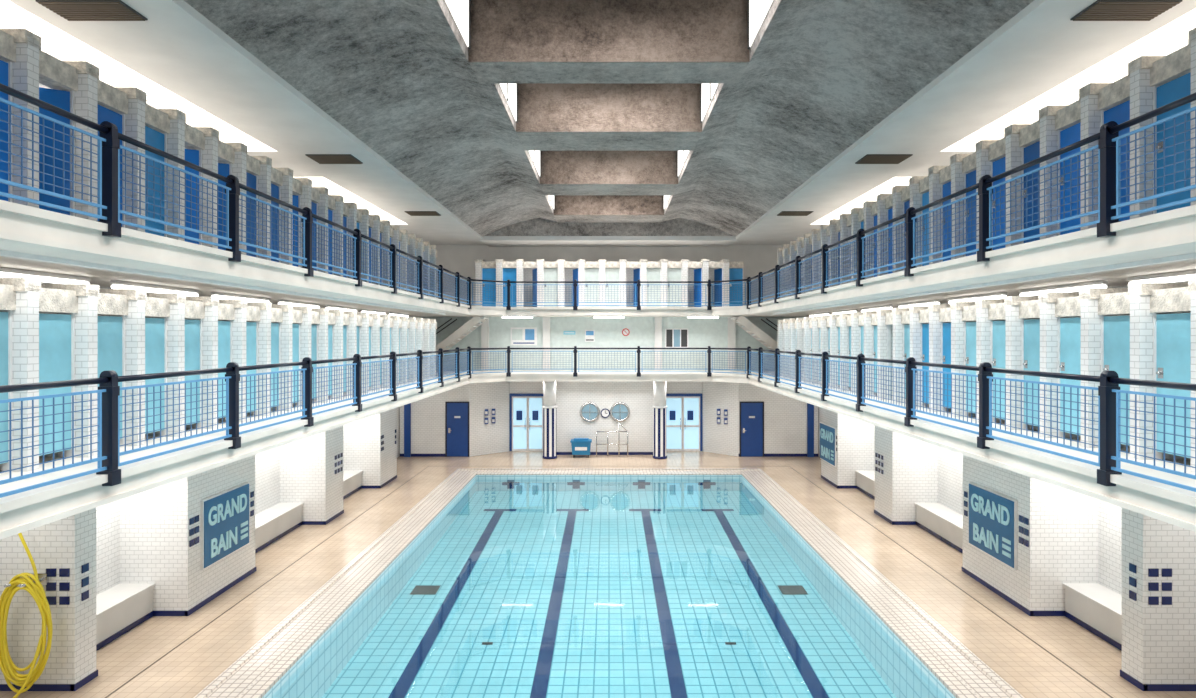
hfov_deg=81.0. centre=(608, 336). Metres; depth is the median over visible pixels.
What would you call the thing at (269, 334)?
cabin
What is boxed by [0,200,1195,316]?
balcony slab
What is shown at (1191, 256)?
ledge
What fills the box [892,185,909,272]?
cabin
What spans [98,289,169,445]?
cabin
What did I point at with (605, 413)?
wall clock
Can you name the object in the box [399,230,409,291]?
cabin
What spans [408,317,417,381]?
cabin
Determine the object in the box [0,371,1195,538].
balcony slab
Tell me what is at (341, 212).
cabin
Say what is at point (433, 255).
cabin
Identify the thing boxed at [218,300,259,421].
cabin
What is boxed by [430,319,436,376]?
cabin
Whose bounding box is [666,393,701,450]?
door
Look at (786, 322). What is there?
cabin
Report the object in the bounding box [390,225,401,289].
cabin
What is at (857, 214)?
cabin
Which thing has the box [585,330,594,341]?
poster
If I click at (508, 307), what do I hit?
balcony railing
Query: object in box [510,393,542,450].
door
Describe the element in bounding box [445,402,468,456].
door
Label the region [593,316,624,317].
fluorescent tube
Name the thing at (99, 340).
cabin
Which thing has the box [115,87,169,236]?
cabin
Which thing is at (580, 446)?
storage bin
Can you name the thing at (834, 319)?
cabin
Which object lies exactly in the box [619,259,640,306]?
cabin
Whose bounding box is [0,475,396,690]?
baseboard
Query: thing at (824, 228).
cabin
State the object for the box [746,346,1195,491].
balcony railing
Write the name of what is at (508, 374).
balcony railing
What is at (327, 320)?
cabin
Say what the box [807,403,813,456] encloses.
door
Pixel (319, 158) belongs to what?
ceiling vent
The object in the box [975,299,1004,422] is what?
cabin
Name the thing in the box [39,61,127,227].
cabin
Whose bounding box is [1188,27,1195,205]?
cabin
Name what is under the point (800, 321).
cabin
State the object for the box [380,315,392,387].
cabin
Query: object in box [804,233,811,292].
cabin
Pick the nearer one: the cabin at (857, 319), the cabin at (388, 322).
the cabin at (857, 319)
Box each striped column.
[542,381,556,458]
[653,381,666,458]
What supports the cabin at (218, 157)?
on the balcony slab at (23, 228)
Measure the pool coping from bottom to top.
0.386 m
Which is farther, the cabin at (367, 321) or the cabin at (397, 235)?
the cabin at (397, 235)
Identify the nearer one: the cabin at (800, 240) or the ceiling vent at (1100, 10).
the ceiling vent at (1100, 10)
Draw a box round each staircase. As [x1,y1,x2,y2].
[436,316,487,358]
[730,316,777,352]
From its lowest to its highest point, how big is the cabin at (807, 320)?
2.030 m
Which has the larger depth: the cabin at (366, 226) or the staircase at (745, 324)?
the staircase at (745, 324)
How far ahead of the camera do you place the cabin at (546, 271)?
29.18 m
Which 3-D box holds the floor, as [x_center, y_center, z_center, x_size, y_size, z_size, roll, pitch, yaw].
[0.000,4.949,13.750,17.000,0.303,33.500,0,0,0]
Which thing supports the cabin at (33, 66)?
on the balcony slab at (23, 228)
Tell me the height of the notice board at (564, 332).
0.150 m
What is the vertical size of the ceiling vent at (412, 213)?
0.035 m
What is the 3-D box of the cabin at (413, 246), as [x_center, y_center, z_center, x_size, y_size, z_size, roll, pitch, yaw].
[-6.750,-2.190,22.334,1.300,2.060,0.907,0,0,0]
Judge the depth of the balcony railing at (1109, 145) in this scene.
8.79 m
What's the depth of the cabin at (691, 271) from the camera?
29.26 m
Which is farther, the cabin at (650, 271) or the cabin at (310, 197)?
the cabin at (650, 271)
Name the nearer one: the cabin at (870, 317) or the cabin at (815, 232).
the cabin at (870, 317)
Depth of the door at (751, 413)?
28.07 m
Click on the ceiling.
(1039, 58)
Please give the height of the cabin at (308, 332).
2.030 m
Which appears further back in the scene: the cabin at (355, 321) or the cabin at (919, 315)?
the cabin at (355, 321)
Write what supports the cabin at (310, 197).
on the balcony slab at (23, 228)
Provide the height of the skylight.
1.044 m
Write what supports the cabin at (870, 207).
on the balcony slab at (23, 228)
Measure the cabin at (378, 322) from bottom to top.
2.030 m
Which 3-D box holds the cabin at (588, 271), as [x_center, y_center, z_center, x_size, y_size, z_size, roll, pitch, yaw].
[-0.834,-2.190,29.650,0.907,2.060,1.300,0,0,0]
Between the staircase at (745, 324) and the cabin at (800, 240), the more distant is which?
the staircase at (745, 324)
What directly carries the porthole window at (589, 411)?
in the wall at (785, 417)
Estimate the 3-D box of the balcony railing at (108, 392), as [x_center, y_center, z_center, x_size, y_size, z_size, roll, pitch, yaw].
[-5.180,0.939,13.000,0.160,1.182,25.940,0,0,0]
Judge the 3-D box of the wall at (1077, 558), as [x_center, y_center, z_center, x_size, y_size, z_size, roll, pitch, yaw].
[7.975,-0.350,13.750,1.450,10.900,33.500,0,0,0]
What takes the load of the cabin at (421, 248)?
on the balcony slab at (23, 228)
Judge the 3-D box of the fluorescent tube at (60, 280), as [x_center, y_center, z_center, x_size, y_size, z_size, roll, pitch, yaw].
[-7.300,-0.770,13.950,0.080,0.120,22.900,0,0,0]
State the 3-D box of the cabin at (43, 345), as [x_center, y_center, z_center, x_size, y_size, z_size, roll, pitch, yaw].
[-6.750,0.395,7.766,1.300,2.030,0.907,0,0,0]
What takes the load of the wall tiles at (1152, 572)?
attached to the wall at (1077, 558)
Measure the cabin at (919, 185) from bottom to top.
2.060 m
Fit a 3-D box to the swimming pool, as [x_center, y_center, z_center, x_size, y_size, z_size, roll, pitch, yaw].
[0.000,5.458,11.300,9.140,1.415,25.600,0,0,0]
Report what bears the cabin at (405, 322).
on the balcony slab at (30, 509)
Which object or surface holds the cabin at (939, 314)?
on the balcony slab at (30, 509)
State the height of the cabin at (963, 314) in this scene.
2.030 m
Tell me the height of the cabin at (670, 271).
2.060 m
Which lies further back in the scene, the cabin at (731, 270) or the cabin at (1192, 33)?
the cabin at (731, 270)
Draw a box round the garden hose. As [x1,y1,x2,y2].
[0,533,52,697]
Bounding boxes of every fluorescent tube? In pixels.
[0,267,408,316]
[501,316,532,317]
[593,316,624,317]
[687,316,718,317]
[809,270,1195,316]
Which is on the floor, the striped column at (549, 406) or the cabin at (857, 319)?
the striped column at (549, 406)
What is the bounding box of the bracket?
[4,573,48,587]
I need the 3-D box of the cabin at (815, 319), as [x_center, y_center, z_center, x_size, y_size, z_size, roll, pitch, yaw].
[6.750,0.395,20.631,1.300,2.030,0.907,0,0,0]
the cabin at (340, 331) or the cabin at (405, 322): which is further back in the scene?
the cabin at (405, 322)
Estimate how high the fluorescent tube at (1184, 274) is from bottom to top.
0.120 m
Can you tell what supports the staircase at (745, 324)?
on the balcony slab at (30, 509)
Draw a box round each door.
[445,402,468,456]
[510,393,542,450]
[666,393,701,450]
[740,402,763,456]
[807,403,813,456]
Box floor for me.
[0,451,1195,697]
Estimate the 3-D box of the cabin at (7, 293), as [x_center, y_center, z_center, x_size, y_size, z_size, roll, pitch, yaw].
[-6.750,0.395,6.909,1.300,2.030,0.907,0,0,0]
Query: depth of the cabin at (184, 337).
10.04 m
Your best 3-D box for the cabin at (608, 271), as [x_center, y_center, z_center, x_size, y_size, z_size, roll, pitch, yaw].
[0.024,-2.190,29.650,0.907,2.060,1.300,0,0,0]
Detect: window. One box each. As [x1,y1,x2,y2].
[580,402,599,421]
[610,402,629,421]
[665,329,687,347]
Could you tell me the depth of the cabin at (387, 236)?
19.34 m
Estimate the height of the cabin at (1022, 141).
2.060 m
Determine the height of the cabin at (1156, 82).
2.060 m
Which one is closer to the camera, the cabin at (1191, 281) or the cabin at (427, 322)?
the cabin at (1191, 281)
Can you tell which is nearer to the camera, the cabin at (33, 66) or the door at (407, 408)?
the cabin at (33, 66)
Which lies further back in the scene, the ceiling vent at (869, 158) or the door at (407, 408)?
the door at (407, 408)
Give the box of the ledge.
[773,253,1195,314]
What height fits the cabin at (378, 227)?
2.060 m
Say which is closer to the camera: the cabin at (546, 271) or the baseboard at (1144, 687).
the baseboard at (1144, 687)
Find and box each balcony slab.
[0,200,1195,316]
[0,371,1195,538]
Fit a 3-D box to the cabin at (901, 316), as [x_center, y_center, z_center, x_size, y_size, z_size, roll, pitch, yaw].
[6.750,0.395,14.632,1.300,2.030,0.907,0,0,0]
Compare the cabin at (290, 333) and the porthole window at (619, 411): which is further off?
the porthole window at (619, 411)
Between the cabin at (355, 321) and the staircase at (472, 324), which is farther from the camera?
the staircase at (472, 324)
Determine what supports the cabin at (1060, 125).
on the balcony slab at (23, 228)
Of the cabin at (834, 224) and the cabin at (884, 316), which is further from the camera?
the cabin at (834, 224)
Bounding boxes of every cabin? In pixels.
[0,29,77,215]
[0,30,15,201]
[0,278,77,470]
[0,284,15,471]
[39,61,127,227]
[39,284,127,456]
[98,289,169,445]
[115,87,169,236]
[145,293,204,436]
[158,109,204,244]
[185,127,234,249]
[186,297,234,428]
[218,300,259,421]
[226,143,259,257]
[246,302,282,415]
[251,156,282,262]
[271,304,301,410]
[275,168,301,266]
[292,306,319,406]
[295,178,319,270]
[311,308,334,402]
[313,187,334,274]
[328,310,348,398]
[329,195,348,277]
[343,311,361,395]
[344,202,361,278]
[357,209,372,282]
[357,312,372,392]
[369,215,383,285]
[369,313,383,389]
[380,220,392,286]
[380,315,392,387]
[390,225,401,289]
[390,315,401,385]
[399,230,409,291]
[399,316,409,383]
[408,234,417,292]
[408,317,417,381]
[416,238,424,294]
[416,318,424,355]
[423,241,430,295]
[423,319,430,378]
[430,245,436,297]
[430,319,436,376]
[475,259,495,306]
[495,259,516,306]
[516,259,536,306]
[537,259,557,306]
[557,259,578,306]
[578,259,598,306]
[599,259,619,306]
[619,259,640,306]
[639,259,660,306]
[659,259,681,306]
[679,259,701,306]
[699,259,722,306]
[719,259,743,306]
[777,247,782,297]
[777,320,782,375]
[783,244,789,297]
[783,319,789,377]
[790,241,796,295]
[790,318,796,378]
[796,237,803,292]
[796,318,803,380]
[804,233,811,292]
[804,317,811,381]
[812,229,819,290]
[812,316,819,383]
[820,224,829,288]
[820,315,829,385]
[829,219,839,286]
[829,314,839,387]
[840,214,850,284]
[840,313,850,390]
[851,208,863,281]
[851,312,863,392]
[863,201,876,278]
[863,311,876,395]
[877,194,892,275]
[877,309,892,399]
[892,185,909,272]
[892,308,909,402]
[909,176,928,266]
[909,306,928,406]
[928,165,950,264]
[928,304,950,411]
[950,152,975,259]
[950,302,975,416]
[975,137,1004,253]
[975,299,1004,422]
[1004,120,1039,247]
[1004,296,1039,429]
[1038,100,1080,239]
[1038,292,1080,437]
[1079,75,1129,229]
[1079,288,1129,447]
[1128,45,1190,218]
[1128,283,1190,459]
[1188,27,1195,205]
[1188,277,1195,471]
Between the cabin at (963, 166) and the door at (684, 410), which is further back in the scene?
the door at (684, 410)
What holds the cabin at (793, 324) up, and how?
on the balcony slab at (30, 509)
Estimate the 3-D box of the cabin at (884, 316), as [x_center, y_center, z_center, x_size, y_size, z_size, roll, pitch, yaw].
[6.750,0.395,15.489,1.300,2.030,0.907,0,0,0]
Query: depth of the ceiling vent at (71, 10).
8.50 m
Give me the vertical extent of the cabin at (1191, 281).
2.030 m
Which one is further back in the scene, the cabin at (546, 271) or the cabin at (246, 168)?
the cabin at (546, 271)
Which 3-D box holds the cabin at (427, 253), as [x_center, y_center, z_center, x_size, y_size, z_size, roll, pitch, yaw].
[-6.750,-2.190,24.049,1.300,2.060,0.907,0,0,0]
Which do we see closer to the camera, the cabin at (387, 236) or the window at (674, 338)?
the cabin at (387, 236)
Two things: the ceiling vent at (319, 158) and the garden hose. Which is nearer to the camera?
the garden hose
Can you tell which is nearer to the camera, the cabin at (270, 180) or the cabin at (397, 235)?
the cabin at (270, 180)
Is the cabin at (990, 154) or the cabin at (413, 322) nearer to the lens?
the cabin at (990, 154)
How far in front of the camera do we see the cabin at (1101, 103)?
8.89 m
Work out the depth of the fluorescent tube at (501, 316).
27.46 m
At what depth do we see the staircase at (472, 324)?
28.06 m
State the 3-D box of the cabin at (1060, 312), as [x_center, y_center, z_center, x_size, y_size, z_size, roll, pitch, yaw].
[6.750,0.395,9.489,1.300,2.030,0.907,0,0,0]
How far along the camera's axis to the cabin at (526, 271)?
29.21 m
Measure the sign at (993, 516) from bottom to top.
1.240 m
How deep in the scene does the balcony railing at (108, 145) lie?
8.50 m
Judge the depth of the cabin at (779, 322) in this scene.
25.19 m
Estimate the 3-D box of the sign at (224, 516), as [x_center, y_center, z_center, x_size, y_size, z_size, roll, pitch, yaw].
[-7.214,3.520,13.220,0.072,1.240,1.600,0,0,0]
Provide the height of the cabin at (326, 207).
2.060 m
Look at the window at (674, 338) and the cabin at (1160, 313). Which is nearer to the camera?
the cabin at (1160, 313)
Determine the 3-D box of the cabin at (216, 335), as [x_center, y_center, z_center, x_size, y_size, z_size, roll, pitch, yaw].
[-6.750,0.395,11.194,1.300,2.030,0.907,0,0,0]
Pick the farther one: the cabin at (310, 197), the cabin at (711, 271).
the cabin at (711, 271)
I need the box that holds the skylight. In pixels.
[445,0,772,209]
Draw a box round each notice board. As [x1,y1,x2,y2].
[511,327,536,344]
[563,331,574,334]
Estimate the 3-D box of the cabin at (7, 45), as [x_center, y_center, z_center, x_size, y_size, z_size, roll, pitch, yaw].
[-6.750,-2.190,6.909,1.300,2.060,0.907,0,0,0]
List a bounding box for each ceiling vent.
[36,0,147,20]
[305,154,362,163]
[405,211,440,215]
[777,211,812,215]
[855,154,912,163]
[1070,0,1181,20]
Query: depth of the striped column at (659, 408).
27.53 m
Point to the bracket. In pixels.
(43, 577)
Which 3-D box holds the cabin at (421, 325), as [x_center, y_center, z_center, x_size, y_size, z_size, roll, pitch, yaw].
[-6.750,0.395,23.192,1.300,2.030,0.907,0,0,0]
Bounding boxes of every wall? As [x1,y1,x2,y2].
[0,282,399,683]
[400,245,817,456]
[818,281,1195,683]
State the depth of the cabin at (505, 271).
29.16 m
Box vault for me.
[184,0,1033,236]
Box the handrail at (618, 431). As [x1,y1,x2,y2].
[596,423,627,456]
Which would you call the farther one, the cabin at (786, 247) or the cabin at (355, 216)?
the cabin at (786, 247)
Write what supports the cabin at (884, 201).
on the balcony slab at (23, 228)
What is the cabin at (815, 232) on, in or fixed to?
on the balcony slab at (23, 228)
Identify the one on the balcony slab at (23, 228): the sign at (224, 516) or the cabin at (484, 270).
the cabin at (484, 270)
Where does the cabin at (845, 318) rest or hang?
on the balcony slab at (30, 509)
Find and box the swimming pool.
[262,475,955,697]
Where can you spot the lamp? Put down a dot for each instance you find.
(4, 253)
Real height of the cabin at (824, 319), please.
2.030 m
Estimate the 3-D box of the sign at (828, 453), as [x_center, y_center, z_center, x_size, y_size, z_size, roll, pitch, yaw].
[7.214,3.520,23.100,0.072,1.240,1.600,0,0,0]
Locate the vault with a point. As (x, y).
(609, 90)
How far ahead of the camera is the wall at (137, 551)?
12.05 m
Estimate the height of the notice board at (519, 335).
0.750 m
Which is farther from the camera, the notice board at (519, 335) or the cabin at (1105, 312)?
the notice board at (519, 335)
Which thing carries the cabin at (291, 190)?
on the balcony slab at (23, 228)
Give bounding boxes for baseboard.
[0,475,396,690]
[400,452,817,456]
[821,475,1195,690]
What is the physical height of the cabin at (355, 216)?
2.060 m
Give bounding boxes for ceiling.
[0,0,1195,246]
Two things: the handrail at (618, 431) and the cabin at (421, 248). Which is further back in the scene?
the handrail at (618, 431)
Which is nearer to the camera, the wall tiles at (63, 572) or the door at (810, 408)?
the wall tiles at (63, 572)
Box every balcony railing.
[0,83,471,308]
[0,346,471,497]
[471,279,746,309]
[471,346,746,376]
[746,92,1195,308]
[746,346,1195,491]
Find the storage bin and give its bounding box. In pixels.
[570,438,591,457]
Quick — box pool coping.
[194,469,1023,697]
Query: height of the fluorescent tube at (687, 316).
0.099 m
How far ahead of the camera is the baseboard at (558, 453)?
28.08 m
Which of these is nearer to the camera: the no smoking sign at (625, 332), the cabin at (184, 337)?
the cabin at (184, 337)
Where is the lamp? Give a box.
[0,250,444,314]
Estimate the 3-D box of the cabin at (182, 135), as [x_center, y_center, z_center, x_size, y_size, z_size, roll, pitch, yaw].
[-6.750,-2.190,10.336,1.300,2.060,0.907,0,0,0]
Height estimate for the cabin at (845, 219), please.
2.060 m
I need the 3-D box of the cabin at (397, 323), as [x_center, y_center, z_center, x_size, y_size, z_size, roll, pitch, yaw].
[-6.750,0.395,20.620,1.300,2.030,0.907,0,0,0]
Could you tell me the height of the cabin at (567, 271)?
2.060 m
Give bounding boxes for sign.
[200,482,248,569]
[622,328,629,335]
[820,422,836,466]
[969,482,1017,569]
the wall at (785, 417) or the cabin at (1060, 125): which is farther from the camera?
the wall at (785, 417)
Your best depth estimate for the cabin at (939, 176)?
13.18 m
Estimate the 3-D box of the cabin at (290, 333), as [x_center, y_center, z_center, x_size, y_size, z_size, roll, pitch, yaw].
[-6.750,0.395,13.764,1.300,2.030,0.907,0,0,0]
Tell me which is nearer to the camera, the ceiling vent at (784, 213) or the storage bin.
the ceiling vent at (784, 213)
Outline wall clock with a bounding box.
[601,408,609,417]

